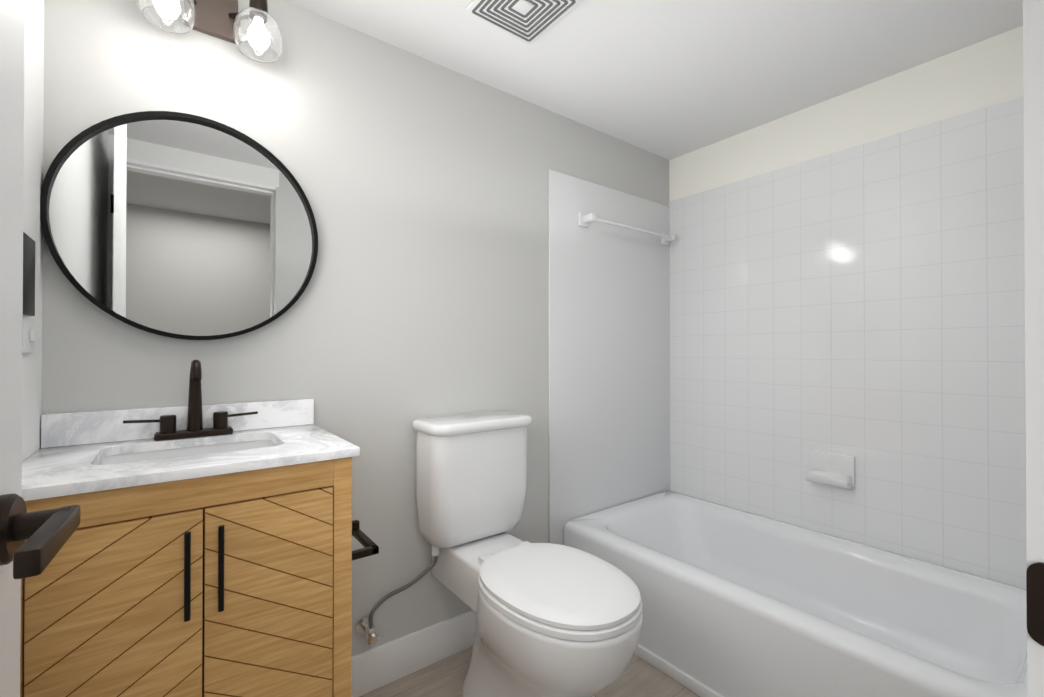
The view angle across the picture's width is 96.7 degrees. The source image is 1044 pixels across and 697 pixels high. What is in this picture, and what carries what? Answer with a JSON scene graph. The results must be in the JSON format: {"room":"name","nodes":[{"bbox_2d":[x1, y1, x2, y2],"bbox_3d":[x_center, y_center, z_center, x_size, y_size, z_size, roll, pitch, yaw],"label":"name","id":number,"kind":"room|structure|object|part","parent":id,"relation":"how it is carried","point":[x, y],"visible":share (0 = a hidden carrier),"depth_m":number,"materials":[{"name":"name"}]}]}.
{"room":"bathroom","nodes":[
{"label":"bathroom","id":0,"kind":"room"},
{"bbox_2d":[22,0,43,462],"bbox_3d":[-0.661,0.035,0.391,0.120,2.130,1.583,0,0,-37],"label":"wall","id":1,"kind":"structure","parent":0,"point":[32,188],"depth_m":0.99,"materials":[{"name":"white paint"}]},
{"bbox_2d":[23,232,34,315],"bbox_3d":[-0.975,-0.144,0.911,0.010,0.155,0.110,0,0,-37],"label":"light switch panel","id":2,"kind":"object","parent":1,"relation":"attached to","point":[28,276],"visible":0.46,"depth_m":0.91,"materials":[{"name":"black metal"}]},
{"bbox_2d":[22,317,35,352],"bbox_3d":[-0.997,-0.027,0.941,0.013,0.070,0.085,0,0,-37],"label":"switch plate","id":3,"kind":"object","parent":1,"relation":"attached to","point":[28,338],"visible":0.88,"depth_m":0.93,"materials":[{"name":"white plastic"}]},
{"bbox_2d":[0,0,79,696],"bbox_3d":[-0.352,0.091,0.214,0.154,2.000,0.686,0,0,-37],"label":"door","id":4,"kind":"structure","parent":1,"relation":"in","point":[36,552],"depth_m":0.47,"materials":[{"name":"white paint"}]},
{"bbox_2d":[0,493,26,565],"bbox_3d":[-0.500,0.175,0.451,0.012,0.066,0.066,0,0,-33],"label":"rose","id":5,"kind":"object","parent":4,"relation":"attached to","point":[13,505],"visible":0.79,"depth_m":0.44,"materials":[{"name":"brown metal"}]},
{"bbox_3d":[-0.437,0.175,0.431,0.026,0.023,0.133,0,0,-37],"label":"lever arm","id":6,"kind":"part","parent":4,"relation":"part of"},
{"bbox_2d":[42,0,669,655],"bbox_3d":[-0.185,0.044,1.826,2.617,2.130,0.120,0,0,-37],"label":"wall","id":7,"kind":"structure","parent":0,"point":[422,182],"depth_m":1.52,"materials":[{"name":"grey paint"}]},
{"bbox_2d":[41,399,313,447],"bbox_3d":[-0.857,0.188,1.222,0.574,0.075,0.018,0,0,-37],"label":"backsplash","id":8,"kind":"structure","parent":7,"relation":"attached to","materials":[{"name":"white stone"}]},
{"bbox_2d":[40,111,317,339],"bbox_3d":[-0.851,-0.315,1.223,0.586,0.586,0.026,0,0,-37],"label":"mirror","id":9,"kind":"object","parent":7,"relation":"attached to","point":[179,225],"visible":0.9,"depth_m":1.20,"materials":[{"name":"clear glass"}]},
{"bbox_2d":[137,0,282,62],"bbox_3d":[-0.791,-0.879,1.194,0.310,0.180,0.158,0,0,-37],"label":"sconce","id":10,"kind":"object","parent":7,"relation":"attached to","point":[252,31],"visible":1,"depth_m":1.21,"materials":[{"name":"clear glass"}]},
{"bbox_3d":[-0.856,-0.841,1.118,0.116,0.102,0.116,0,0,-37],"label":"lamp shade","id":11,"kind":"part","parent":10,"relation":"part of","materials":[{"name":"clear glass"}]},
{"bbox_3d":[-0.856,-0.840,1.118,0.054,0.080,0.054,0,0,-37],"label":"bulb","id":12,"kind":"part","parent":10,"relation":"part of","materials":[{"name":"white glass"}]},
{"bbox_3d":[-0.749,-0.907,1.253,0.068,0.013,0.088,0,0,-37],"label":"arm","id":13,"kind":"part","parent":10,"relation":"part of"},
{"bbox_3d":[-0.702,-0.840,1.236,0.116,0.102,0.116,0,0,-37],"label":"lamp shade","id":14,"kind":"part","parent":10,"relation":"part of","materials":[{"name":"clear glass"}]},
{"bbox_2d":[249,0,267,12],"bbox_3d":[-0.702,-0.907,1.236,0.044,0.056,0.044,0,0,-37],"label":"socket","id":15,"kind":"object","parent":10,"relation":"attached to","point":[260,4],"depth_m":1.22,"materials":[{"name":"brown metal"}]},
{"bbox_3d":[-0.702,-0.839,1.236,0.054,0.080,0.054,0,0,-37],"label":"bulb","id":16,"kind":"part","parent":10,"relation":"part of","materials":[{"name":"white glass"}]},
{"bbox_2d":[351,610,475,696],"bbox_3d":[-0.262,1.043,1.677,0.946,0.130,0.014,0,0,-37],"label":"baseboard","id":17,"kind":"structure","parent":7,"relation":"attached to","point":[385,663],"depth_m":1.58,"materials":[{"name":"white paint"}]},
{"bbox_2d":[549,169,669,544],"bbox_3d":[0.454,0.174,2.232,0.851,1.875,0.007,0,0,-37],"label":"wall panel","id":18,"kind":"object","parent":7,"relation":"attached to","point":[609,365],"visible":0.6,"depth_m":2.18,"materials":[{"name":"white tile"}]},
{"bbox_2d":[578,212,675,245],"bbox_3d":[0.535,-0.578,2.250,0.662,0.060,0.070,0,0,-37],"label":"towel rail","id":19,"kind":"object","parent":18,"relation":"attached to","point":[584,219],"visible":1,"depth_m":2.16,"materials":[{"name":"white ceramic"}]},
{"bbox_3d":[0.298,-0.580,2.064,0.028,0.032,0.060,0,0,-37],"label":"post","id":20,"kind":"part","parent":19,"relation":"part of","materials":[{"name":"white ceramic"}]},
{"bbox_3d":[0.777,-0.577,2.429,0.028,0.032,0.060,0,0,-37],"label":"post","id":21,"kind":"part","parent":19,"relation":"part of","materials":[{"name":"white ceramic"}]},
{"bbox_2d":[360,646,699,696],"bbox_3d":[0.293,1.130,0.367,3.617,0.060,3.009,0,0,-37],"label":"floor","id":22,"kind":"structure","parent":0,"point":[639,677],"depth_m":1.53,"materials":[{"name":"beige wood"}]},
{"bbox_2d":[20,360,378,696],"bbox_3d":[-0.690,0.566,1.070,0.657,1.077,0.458,0,0,-37],"label":"bathroom vanity","id":23,"kind":"object","parent":22,"relation":"on","point":[205,551],"visible":1,"depth_m":0.91,"materials":[{"name":"brown wood"}]},
{"bbox_3d":[-0.824,0.672,0.739,0.040,0.860,0.020,0,0,-37],"label":"frame","id":24,"kind":"part","parent":23,"relation":"part of","materials":[{"name":"brown wood"}]},
{"bbox_3d":[-0.710,0.649,0.821,0.236,0.682,0.023,0,0,-37],"label":"door","id":25,"kind":"part","parent":23,"relation":"part of","materials":[{"name":"brown wood"}]},
{"bbox_3d":[-0.617,0.274,0.899,0.480,0.062,0.020,0,0,-37],"label":"frame","id":26,"kind":"part","parent":23,"relation":"part of","materials":[{"name":"brown wood"}]},
{"bbox_3d":[-0.612,0.417,0.849,0.010,0.160,0.010,0,0,-37],"label":"handle","id":27,"kind":"part","parent":23,"relation":"part of","materials":[{"name":"black metal"}]},
{"bbox_2d":[123,360,257,440],"bbox_3d":[-0.818,0.126,1.163,0.280,0.197,0.114,0,0,-37],"label":"faucet","id":28,"kind":"object","parent":23,"relation":"on","point":[196,421],"depth_m":1.18,"materials":[{"name":"brown metal"}]},
{"bbox_3d":[-0.571,0.417,0.880,0.010,0.160,0.010,0,0,-37],"label":"handle","id":29,"kind":"part","parent":23,"relation":"part of","materials":[{"name":"black metal"}]},
{"bbox_3d":[-0.520,0.650,0.966,0.236,0.682,0.023,0,0,-37],"label":"door","id":30,"kind":"part","parent":23,"relation":"part of","materials":[{"name":"brown wood"}]},
{"bbox_3d":[-0.410,0.674,1.054,0.040,0.860,0.020,0,0,-37],"label":"frame","id":31,"kind":"part","parent":23,"relation":"part of","materials":[{"name":"brown wood"}]},
{"bbox_3d":[-0.406,0.515,1.165,0.089,0.018,0.018,0,0,-37],"label":"post","id":32,"kind":"part","parent":23,"relation":"part of","materials":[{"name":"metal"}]},
{"bbox_3d":[-0.423,0.515,1.247,0.018,0.018,0.169,0,0,-37],"label":"arm","id":33,"kind":"part","parent":23,"relation":"part of"},
{"bbox_2d":[355,411,642,696],"bbox_3d":[-0.065,0.669,1.341,0.577,0.874,0.788,0,0,-37],"label":"toilet","id":34,"kind":"object","parent":22,"relation":"on","point":[555,620],"visible":0.98,"depth_m":1.35,"materials":[{"name":"white ceramic"}]},
{"bbox_3d":[-0.455,0.891,1.422,0.036,0.036,0.016,0,0,-37],"label":"supply knob","id":35,"kind":"part","parent":34,"relation":"part of","materials":[{"name":"silver metal"}]},
{"bbox_3d":[-0.170,0.463,1.624,0.380,0.380,0.192,0,0,-37],"label":"tank","id":36,"kind":"part","parent":34,"relation":"part of","materials":[{"name":"white ceramic"}]},
{"bbox_3d":[-0.168,0.258,1.623,0.402,0.036,0.216,0,0,-37],"label":"tank lid","id":37,"kind":"part","parent":34,"relation":"part of","materials":[{"name":"white ceramic"}]},
{"bbox_3d":[0.097,0.654,1.273,0.374,0.021,0.480,0,0,-37],"label":"seat","id":38,"kind":"part","parent":34,"relation":"part of","materials":[{"name":"white plastic"}]},
{"bbox_3d":[0.096,0.630,1.274,0.366,0.024,0.474,0,0,-37],"label":"lid","id":39,"kind":"part","parent":34,"relation":"part of","materials":[{"name":"white plastic"}]},
{"bbox_2d":[564,491,1027,696],"bbox_3d":[0.917,0.928,1.666,0.791,0.360,1.445,0,0,-37],"label":"bathtub","id":40,"kind":"object","parent":22,"relation":"on","point":[738,603],"visible":0.81,"depth_m":1.55,"materials":[{"name":"white ceramic"}]},
{"bbox_2d":[285,0,1022,159],"bbox_3d":[0.293,-1.060,0.381,3.617,0.060,3.009,0,0,-37],"label":"ceiling","id":41,"kind":"structure","parent":0,"point":[669,79],"depth_m":1.59,"materials":[{"name":"white paint"}]},
{"bbox_2d":[465,0,581,44],"bbox_3d":[0.003,-1.016,1.374,0.250,0.014,0.250,0,0,-37],"label":"ceiling vent","id":42,"kind":"object","parent":41,"relation":"in","point":[529,22],"visible":1,"depth_m":1.40,"materials":[{"name":"white plastic"}]},
{"bbox_2d":[669,26,1022,200],"bbox_3d":[1.684,0.042,1.435,0.120,2.130,2.769,0,0,-37],"label":"wall","id":43,"kind":"structure","parent":0,"point":[982,74],"depth_m":1.79,"materials":[{"name":"white paint"}]},
{"bbox_2d":[806,450,854,488],"bbox_3d":[1.230,0.483,1.860,0.064,0.122,0.160,0,0,-37],"label":"soap shelf","id":44,"kind":"object","parent":43,"relation":"attached to","point":[832,469],"visible":1,"depth_m":1.85,"materials":[{"name":"white ceramic"}]},
{"bbox_3d":[1.227,0.520,1.857,0.054,0.048,0.152,0,0,-37],"label":"dish","id":45,"kind":"part","parent":44,"relation":"part of","materials":[{"name":"white ceramic"}]},
{"bbox_2d":[669,96,1026,588],"bbox_3d":[1.237,-0.012,1.915,0.008,1.563,1.461,0,0,-37],"label":"wall tile","id":46,"kind":"structure","parent":43,"relation":"attached to","point":[863,304],"depth_m":1.77,"materials":[{"name":"white tile"}]},
{"bbox_3d":[1.064,0.037,0.788,1.649,2.130,0.120,0,0,-37],"label":"wall","id":47,"kind":"structure","parent":0,"visible":0},
{"bbox_2d":[1023,0,1043,696],"bbox_3d":[0.402,0.084,0.282,0.018,2.030,0.128,0,0,-37],"label":"door frame","id":48,"kind":"structure","parent":47,"relation":"attached to","point":[1033,56],"depth_m":0.33,"materials":[{"name":"grey paint"}]},
{"bbox_2d":[1026,562,1043,645],"bbox_3d":[0.372,0.176,0.305,0.003,0.057,0.055,0,0,-37],"label":"strike plate","id":49,"kind":"object","parent":48,"relation":"attached to","point":[1035,596],"visible":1,"depth_m":0.32,"materials":[{"name":"brown metal"}]}
]}

